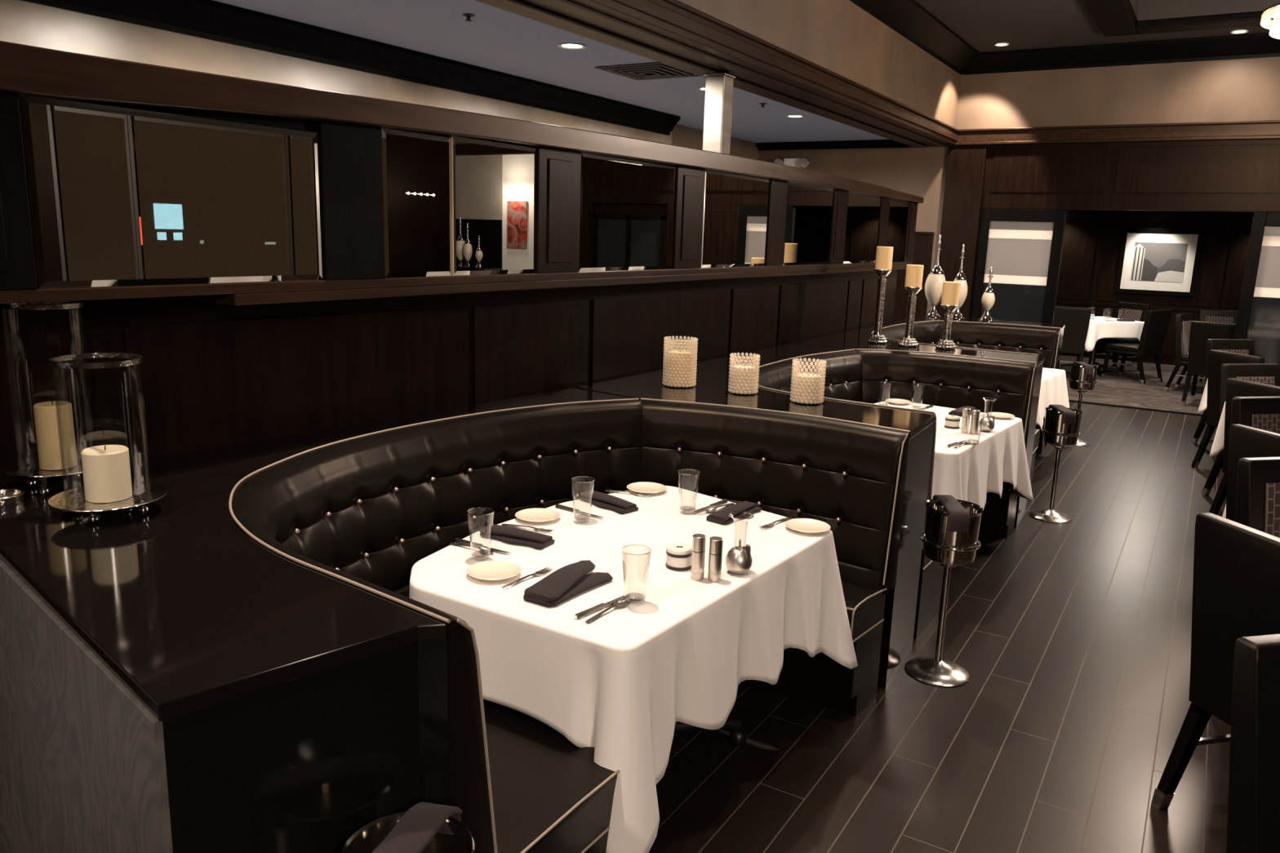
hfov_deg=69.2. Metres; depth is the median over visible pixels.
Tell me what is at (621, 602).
bowl
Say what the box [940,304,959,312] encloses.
cup
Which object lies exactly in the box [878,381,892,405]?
water glass
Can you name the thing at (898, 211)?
wall mirror
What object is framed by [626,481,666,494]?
plate
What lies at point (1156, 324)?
dining chair
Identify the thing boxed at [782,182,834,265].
wall mirror
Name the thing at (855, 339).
divider
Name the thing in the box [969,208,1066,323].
window
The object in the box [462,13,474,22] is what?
sprinkler head
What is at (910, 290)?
cup
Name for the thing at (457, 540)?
steak knife
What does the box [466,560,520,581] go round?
plate
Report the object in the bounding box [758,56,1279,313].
wall
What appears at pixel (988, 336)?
bench
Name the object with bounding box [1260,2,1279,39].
chandelier
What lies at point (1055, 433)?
stand
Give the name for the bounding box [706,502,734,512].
spoon
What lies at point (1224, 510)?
tablecloth
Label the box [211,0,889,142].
ceiling
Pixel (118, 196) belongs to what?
wall mirror
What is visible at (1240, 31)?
recessed light
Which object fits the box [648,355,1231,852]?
floor
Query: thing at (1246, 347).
dining chair
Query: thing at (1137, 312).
dining chair
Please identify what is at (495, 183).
wall mirror
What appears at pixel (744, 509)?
folded napkin
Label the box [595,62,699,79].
ceiling vent
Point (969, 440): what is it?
water glass
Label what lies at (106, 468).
candle
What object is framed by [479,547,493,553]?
bowl
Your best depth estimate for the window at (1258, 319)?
9.59 m
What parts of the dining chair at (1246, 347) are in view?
leg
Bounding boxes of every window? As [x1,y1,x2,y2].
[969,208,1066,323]
[1233,211,1279,364]
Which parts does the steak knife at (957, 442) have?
handle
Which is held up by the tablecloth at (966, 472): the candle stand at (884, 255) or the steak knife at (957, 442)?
the steak knife at (957, 442)
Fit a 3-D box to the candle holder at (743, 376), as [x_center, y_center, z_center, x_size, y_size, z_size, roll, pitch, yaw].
[0.472,-0.240,4.207,0.140,0.178,0.138,-4,13,-26]
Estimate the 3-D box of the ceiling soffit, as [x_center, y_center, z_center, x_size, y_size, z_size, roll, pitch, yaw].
[-2.571,-1.050,5.974,0.450,2.950,15.600,9,14,31]
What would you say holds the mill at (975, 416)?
on the tablecloth at (966, 472)
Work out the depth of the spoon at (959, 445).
4.61 m
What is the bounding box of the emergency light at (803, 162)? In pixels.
[773,156,808,168]
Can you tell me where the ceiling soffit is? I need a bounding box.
[0,0,758,159]
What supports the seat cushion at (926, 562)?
on the bench at (956, 381)
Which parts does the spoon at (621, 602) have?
handle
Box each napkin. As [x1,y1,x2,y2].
[372,802,462,852]
[479,524,555,549]
[523,560,613,607]
[578,490,638,514]
[706,501,761,524]
[933,494,969,532]
[948,405,977,416]
[1048,404,1075,424]
[1073,361,1093,374]
[1116,319,1134,321]
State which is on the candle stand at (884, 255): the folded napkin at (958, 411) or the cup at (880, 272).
the cup at (880, 272)
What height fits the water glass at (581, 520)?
0.152 m
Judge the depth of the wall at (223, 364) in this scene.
3.12 m
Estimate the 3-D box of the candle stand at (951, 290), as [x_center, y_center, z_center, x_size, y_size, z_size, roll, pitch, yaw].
[2.072,-0.751,6.226,0.136,0.453,0.136,9,14,31]
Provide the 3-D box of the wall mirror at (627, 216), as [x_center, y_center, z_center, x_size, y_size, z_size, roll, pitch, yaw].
[-0.046,-0.964,4.245,0.012,0.490,0.805,9,14,31]
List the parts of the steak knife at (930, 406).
handle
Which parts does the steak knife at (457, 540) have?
handle, blade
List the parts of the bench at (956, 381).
curved backrest, backrest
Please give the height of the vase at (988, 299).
0.500 m
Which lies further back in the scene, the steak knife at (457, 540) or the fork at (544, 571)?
the steak knife at (457, 540)
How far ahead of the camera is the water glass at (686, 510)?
3.35 m
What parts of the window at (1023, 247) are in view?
clear pane, frosted pane, frosted pane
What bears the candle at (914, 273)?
on the candle stand at (914, 273)
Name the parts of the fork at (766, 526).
handle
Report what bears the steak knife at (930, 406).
on the tablecloth at (966, 472)
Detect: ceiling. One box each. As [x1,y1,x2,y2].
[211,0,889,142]
[915,0,1279,52]
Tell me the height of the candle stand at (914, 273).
0.555 m
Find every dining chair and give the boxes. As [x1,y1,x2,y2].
[1053,306,1091,362]
[1088,302,1151,373]
[1101,309,1172,383]
[1151,512,1279,810]
[1163,312,1204,391]
[1181,320,1235,405]
[1191,308,1238,384]
[1191,338,1254,444]
[1191,349,1264,467]
[1201,363,1279,495]
[1208,377,1279,515]
[1226,424,1279,521]
[1226,633,1279,852]
[1231,395,1279,434]
[1235,457,1279,537]
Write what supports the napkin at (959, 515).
on the stand at (950, 549)
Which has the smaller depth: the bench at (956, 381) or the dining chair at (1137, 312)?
the bench at (956, 381)
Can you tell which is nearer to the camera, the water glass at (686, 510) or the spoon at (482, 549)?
the spoon at (482, 549)
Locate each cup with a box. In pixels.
[874,268,892,276]
[903,286,922,294]
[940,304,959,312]
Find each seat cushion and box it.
[483,581,885,852]
[920,481,1013,569]
[1032,429,1039,452]
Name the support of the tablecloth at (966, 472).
on the table
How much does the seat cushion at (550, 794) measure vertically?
0.138 m
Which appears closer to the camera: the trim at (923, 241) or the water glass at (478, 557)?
the water glass at (478, 557)
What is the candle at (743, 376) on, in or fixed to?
on the candle holder at (743, 376)
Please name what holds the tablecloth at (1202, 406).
on the dining table
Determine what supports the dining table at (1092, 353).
on the floor
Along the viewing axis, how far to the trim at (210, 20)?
6.10 m
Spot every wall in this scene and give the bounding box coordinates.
[0,40,924,484]
[677,0,960,128]
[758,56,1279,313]
[1055,209,1253,365]
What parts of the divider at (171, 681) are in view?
grained panel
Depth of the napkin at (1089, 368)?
8.16 m
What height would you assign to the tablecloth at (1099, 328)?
0.398 m
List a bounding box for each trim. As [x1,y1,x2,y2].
[22,0,679,135]
[475,0,958,147]
[755,139,910,150]
[849,0,979,74]
[893,231,933,320]
[948,120,1279,145]
[963,31,1279,75]
[1068,400,1202,416]
[1084,0,1276,36]
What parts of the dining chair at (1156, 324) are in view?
leg, seat frame, seat, leg, leg, leg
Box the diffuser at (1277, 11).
[1273,5,1279,22]
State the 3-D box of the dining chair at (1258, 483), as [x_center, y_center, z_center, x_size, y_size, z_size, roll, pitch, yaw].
[2.598,0.650,3.472,0.476,0.972,0.609,-1,12,-13]
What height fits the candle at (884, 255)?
0.162 m
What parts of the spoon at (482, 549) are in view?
handle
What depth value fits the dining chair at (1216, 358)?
7.48 m
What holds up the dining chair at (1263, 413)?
on the floor
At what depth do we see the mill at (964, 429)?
4.91 m
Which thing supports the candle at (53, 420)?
on the hurricane candle holder at (53, 420)
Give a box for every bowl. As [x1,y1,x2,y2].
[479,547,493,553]
[613,600,627,606]
[706,507,716,512]
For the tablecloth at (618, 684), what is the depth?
2.56 m
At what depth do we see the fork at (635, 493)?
3.57 m
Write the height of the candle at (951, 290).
0.160 m
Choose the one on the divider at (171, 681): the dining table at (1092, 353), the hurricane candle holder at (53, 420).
the hurricane candle holder at (53, 420)
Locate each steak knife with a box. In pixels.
[454,537,511,553]
[555,503,604,518]
[573,593,630,619]
[693,498,727,513]
[919,404,933,409]
[946,440,966,447]
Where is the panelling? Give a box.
[935,138,1279,317]
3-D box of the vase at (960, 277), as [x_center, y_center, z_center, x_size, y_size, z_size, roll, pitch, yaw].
[2.995,-1.357,8.679,0.152,0.695,0.152,9,14,31]
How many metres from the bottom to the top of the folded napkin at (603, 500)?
0.029 m
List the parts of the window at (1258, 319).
clear pane, frosted pane, frosted pane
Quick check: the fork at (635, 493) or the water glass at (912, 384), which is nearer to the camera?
the fork at (635, 493)
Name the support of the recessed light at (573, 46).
in the ceiling at (495, 38)
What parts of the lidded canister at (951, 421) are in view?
lid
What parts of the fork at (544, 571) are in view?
handle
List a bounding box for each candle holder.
[0,300,96,495]
[47,352,167,524]
[662,335,697,387]
[728,352,759,394]
[789,358,826,404]
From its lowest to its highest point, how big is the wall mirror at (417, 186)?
0.472 m
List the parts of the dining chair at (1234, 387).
leg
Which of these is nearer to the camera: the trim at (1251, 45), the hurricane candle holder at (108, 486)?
the hurricane candle holder at (108, 486)
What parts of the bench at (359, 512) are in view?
curved backrest, backrest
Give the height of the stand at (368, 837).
0.720 m
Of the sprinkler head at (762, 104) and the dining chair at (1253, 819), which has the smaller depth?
the dining chair at (1253, 819)
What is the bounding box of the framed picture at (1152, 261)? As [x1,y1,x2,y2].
[1114,227,1204,297]
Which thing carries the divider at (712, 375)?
on the floor
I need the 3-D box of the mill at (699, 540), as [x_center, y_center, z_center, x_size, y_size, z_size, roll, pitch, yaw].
[0.171,0.381,2.710,0.039,0.131,0.039,9,14,31]
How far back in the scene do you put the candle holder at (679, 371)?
4.31 m
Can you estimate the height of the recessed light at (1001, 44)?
0.010 m
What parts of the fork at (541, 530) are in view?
handle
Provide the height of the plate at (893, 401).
0.016 m
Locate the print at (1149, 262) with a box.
[1129,242,1188,282]
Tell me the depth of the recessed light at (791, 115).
9.32 m
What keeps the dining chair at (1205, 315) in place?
on the floor
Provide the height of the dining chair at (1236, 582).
0.972 m
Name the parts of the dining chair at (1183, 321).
leg, leg, seat frame, seat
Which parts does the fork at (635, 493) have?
handle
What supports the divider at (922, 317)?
on the floor
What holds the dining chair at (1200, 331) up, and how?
on the floor
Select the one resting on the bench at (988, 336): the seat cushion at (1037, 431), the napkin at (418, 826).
the seat cushion at (1037, 431)
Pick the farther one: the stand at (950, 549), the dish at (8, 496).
the stand at (950, 549)
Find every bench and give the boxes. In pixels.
[228,398,910,852]
[755,348,1036,639]
[871,320,1061,483]
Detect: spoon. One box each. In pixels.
[449,542,493,553]
[584,600,627,623]
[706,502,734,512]
[953,441,970,448]
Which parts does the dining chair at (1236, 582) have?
leg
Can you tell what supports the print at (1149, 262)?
attached to the framed picture at (1152, 261)
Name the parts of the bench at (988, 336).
curved backrest, backrest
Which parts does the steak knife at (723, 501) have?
blade, handle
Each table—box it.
[673,715,746,746]
[1058,340,1124,374]
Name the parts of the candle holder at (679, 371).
plate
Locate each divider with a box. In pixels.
[0,387,630,852]
[576,343,936,688]
[789,318,1044,528]
[914,314,1065,445]
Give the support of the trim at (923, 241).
attached to the wall at (1248, 89)
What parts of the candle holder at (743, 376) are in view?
plate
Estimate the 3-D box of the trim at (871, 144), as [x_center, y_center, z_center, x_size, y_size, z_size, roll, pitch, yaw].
[2.386,-3.538,11.657,2.000,0.088,0.100,9,14,31]
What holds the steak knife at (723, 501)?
on the tablecloth at (618, 684)
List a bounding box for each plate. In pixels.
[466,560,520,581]
[515,507,559,523]
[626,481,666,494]
[784,518,830,533]
[885,398,911,404]
[986,412,1014,418]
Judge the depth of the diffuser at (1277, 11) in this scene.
6.21 m
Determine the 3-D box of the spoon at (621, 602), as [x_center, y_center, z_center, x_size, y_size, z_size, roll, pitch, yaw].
[-0.087,0.487,2.454,0.033,0.012,0.177,10,14,35]
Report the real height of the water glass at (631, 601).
0.152 m
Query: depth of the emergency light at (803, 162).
11.92 m
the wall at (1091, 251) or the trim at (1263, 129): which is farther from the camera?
the wall at (1091, 251)
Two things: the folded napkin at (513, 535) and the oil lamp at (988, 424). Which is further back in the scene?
the oil lamp at (988, 424)
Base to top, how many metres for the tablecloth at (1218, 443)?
0.398 m
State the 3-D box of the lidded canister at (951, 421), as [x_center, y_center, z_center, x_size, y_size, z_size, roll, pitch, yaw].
[1.705,-0.026,5.062,0.080,0.064,0.080,2,12,3]
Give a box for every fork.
[501,524,554,532]
[502,567,552,588]
[604,489,651,497]
[759,516,791,528]
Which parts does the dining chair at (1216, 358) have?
leg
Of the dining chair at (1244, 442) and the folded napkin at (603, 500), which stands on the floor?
the dining chair at (1244, 442)
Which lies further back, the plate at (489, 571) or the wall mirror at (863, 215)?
the wall mirror at (863, 215)
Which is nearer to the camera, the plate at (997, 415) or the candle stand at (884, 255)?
the plate at (997, 415)
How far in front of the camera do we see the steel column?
6.55 m
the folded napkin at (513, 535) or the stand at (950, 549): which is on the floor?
the stand at (950, 549)
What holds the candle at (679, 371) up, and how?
on the candle holder at (679, 371)
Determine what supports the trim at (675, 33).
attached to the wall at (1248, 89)
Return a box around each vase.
[924,234,946,317]
[952,244,967,319]
[977,266,995,321]
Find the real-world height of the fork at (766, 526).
0.010 m
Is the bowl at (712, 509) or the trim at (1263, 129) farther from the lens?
the trim at (1263, 129)
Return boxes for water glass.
[466,506,493,561]
[571,475,594,524]
[621,544,651,605]
[677,469,700,514]
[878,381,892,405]
[911,383,925,409]
[967,412,984,444]
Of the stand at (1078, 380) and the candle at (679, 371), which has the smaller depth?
the candle at (679, 371)
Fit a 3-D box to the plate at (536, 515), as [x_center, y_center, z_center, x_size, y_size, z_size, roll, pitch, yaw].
[-0.356,0.314,3.230,0.157,0.016,0.157,9,14,31]
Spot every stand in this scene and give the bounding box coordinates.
[339,811,474,852]
[867,245,893,343]
[897,263,924,346]
[904,498,983,687]
[935,280,960,349]
[1029,406,1083,523]
[1068,363,1098,446]
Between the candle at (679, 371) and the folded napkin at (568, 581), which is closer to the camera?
the folded napkin at (568, 581)
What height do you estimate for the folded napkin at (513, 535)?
0.029 m
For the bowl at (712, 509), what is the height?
0.008 m
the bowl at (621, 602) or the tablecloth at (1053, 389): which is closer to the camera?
the bowl at (621, 602)
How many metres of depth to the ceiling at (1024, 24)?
8.80 m
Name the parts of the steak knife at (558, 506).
handle, blade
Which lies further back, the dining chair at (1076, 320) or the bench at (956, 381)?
the dining chair at (1076, 320)
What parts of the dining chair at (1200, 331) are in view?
leg, leg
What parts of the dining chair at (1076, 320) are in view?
leg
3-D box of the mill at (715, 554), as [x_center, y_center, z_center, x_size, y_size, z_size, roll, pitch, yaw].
[0.220,0.387,2.703,0.039,0.127,0.039,9,14,31]
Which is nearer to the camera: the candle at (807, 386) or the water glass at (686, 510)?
the water glass at (686, 510)
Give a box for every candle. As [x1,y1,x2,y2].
[32,400,77,470]
[80,444,132,502]
[666,350,693,386]
[731,364,755,393]
[794,373,821,403]
[875,245,893,269]
[904,263,924,287]
[941,280,960,305]
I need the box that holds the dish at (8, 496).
[0,488,25,507]
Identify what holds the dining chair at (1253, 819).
on the floor
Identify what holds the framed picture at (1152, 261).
attached to the wall at (1091, 251)
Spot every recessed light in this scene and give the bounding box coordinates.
[557,42,586,49]
[697,86,705,91]
[785,114,804,117]
[994,42,1008,46]
[1230,29,1248,33]
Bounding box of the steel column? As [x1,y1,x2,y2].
[702,72,735,154]
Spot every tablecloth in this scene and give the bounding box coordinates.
[408,485,857,852]
[874,400,1033,509]
[1035,367,1069,430]
[1084,316,1144,351]
[1197,377,1208,413]
[1208,402,1225,457]
[1222,505,1226,518]
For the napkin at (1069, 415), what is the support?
on the stand at (1055, 433)
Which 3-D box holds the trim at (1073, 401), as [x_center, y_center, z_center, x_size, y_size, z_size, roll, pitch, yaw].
[5.486,-0.218,10.417,1.780,0.012,0.070,9,14,31]
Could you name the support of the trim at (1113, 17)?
attached to the ceiling at (1024, 24)
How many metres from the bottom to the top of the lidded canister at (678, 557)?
0.064 m
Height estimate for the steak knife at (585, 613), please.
0.011 m
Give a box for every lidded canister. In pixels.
[666,543,692,570]
[944,414,960,428]
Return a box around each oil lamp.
[725,512,754,574]
[978,397,996,431]
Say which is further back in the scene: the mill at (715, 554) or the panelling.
the panelling
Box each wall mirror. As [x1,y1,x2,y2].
[17,93,323,288]
[382,128,452,277]
[453,135,536,275]
[578,152,675,271]
[701,169,769,267]
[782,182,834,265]
[843,191,880,263]
[886,198,908,262]
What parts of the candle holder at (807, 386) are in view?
plate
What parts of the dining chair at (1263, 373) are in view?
leg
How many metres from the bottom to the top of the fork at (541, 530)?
0.010 m
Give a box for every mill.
[690,533,706,580]
[707,536,723,582]
[960,408,970,433]
[969,409,980,434]
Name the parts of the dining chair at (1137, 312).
seat frame, leg, seat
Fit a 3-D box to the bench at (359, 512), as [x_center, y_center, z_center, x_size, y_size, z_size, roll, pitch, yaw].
[-0.231,0.598,3.081,1.382,1.056,2.299,10,14,35]
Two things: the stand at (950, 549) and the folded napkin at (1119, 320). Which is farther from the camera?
the folded napkin at (1119, 320)
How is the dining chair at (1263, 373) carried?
on the floor
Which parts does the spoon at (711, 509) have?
handle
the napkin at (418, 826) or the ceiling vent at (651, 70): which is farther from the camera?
the ceiling vent at (651, 70)
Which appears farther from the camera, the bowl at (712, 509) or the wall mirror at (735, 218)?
the wall mirror at (735, 218)
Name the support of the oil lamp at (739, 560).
on the tablecloth at (618, 684)
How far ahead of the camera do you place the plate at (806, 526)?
3.22 m
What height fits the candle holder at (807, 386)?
0.186 m
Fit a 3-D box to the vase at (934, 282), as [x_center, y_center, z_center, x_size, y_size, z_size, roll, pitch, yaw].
[2.817,-1.433,8.813,0.196,0.778,0.196,9,14,31]
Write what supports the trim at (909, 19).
attached to the wall at (1248, 89)
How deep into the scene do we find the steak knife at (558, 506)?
3.33 m
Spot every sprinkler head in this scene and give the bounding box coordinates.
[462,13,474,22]
[759,102,766,107]
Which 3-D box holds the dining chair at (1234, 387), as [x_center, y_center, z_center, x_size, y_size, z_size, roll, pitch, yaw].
[4.015,0.212,5.785,0.609,0.972,0.476,-1,12,-13]
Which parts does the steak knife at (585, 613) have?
handle, blade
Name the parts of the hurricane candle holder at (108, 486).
silver plate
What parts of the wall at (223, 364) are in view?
wainscot panel, wainscot panel, rail, wainscot panel, wainscot panel, wainscot panel, wainscot panel, wainscot panel, wainscot panel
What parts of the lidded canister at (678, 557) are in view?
lid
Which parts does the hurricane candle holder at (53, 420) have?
silver plate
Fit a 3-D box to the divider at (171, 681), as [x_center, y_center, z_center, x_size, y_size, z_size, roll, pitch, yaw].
[-0.560,0.625,2.917,1.560,1.050,2.694,9,14,31]
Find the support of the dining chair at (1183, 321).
on the floor
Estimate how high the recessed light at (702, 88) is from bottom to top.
0.010 m
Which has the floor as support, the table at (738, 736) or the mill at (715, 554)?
the table at (738, 736)
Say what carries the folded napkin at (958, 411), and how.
on the tablecloth at (966, 472)
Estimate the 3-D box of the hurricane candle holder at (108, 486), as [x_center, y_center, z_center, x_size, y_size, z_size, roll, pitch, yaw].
[-1.263,0.025,2.185,0.250,0.377,0.250,9,14,31]
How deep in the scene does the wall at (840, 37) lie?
7.73 m
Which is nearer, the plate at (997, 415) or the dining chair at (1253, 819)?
the dining chair at (1253, 819)

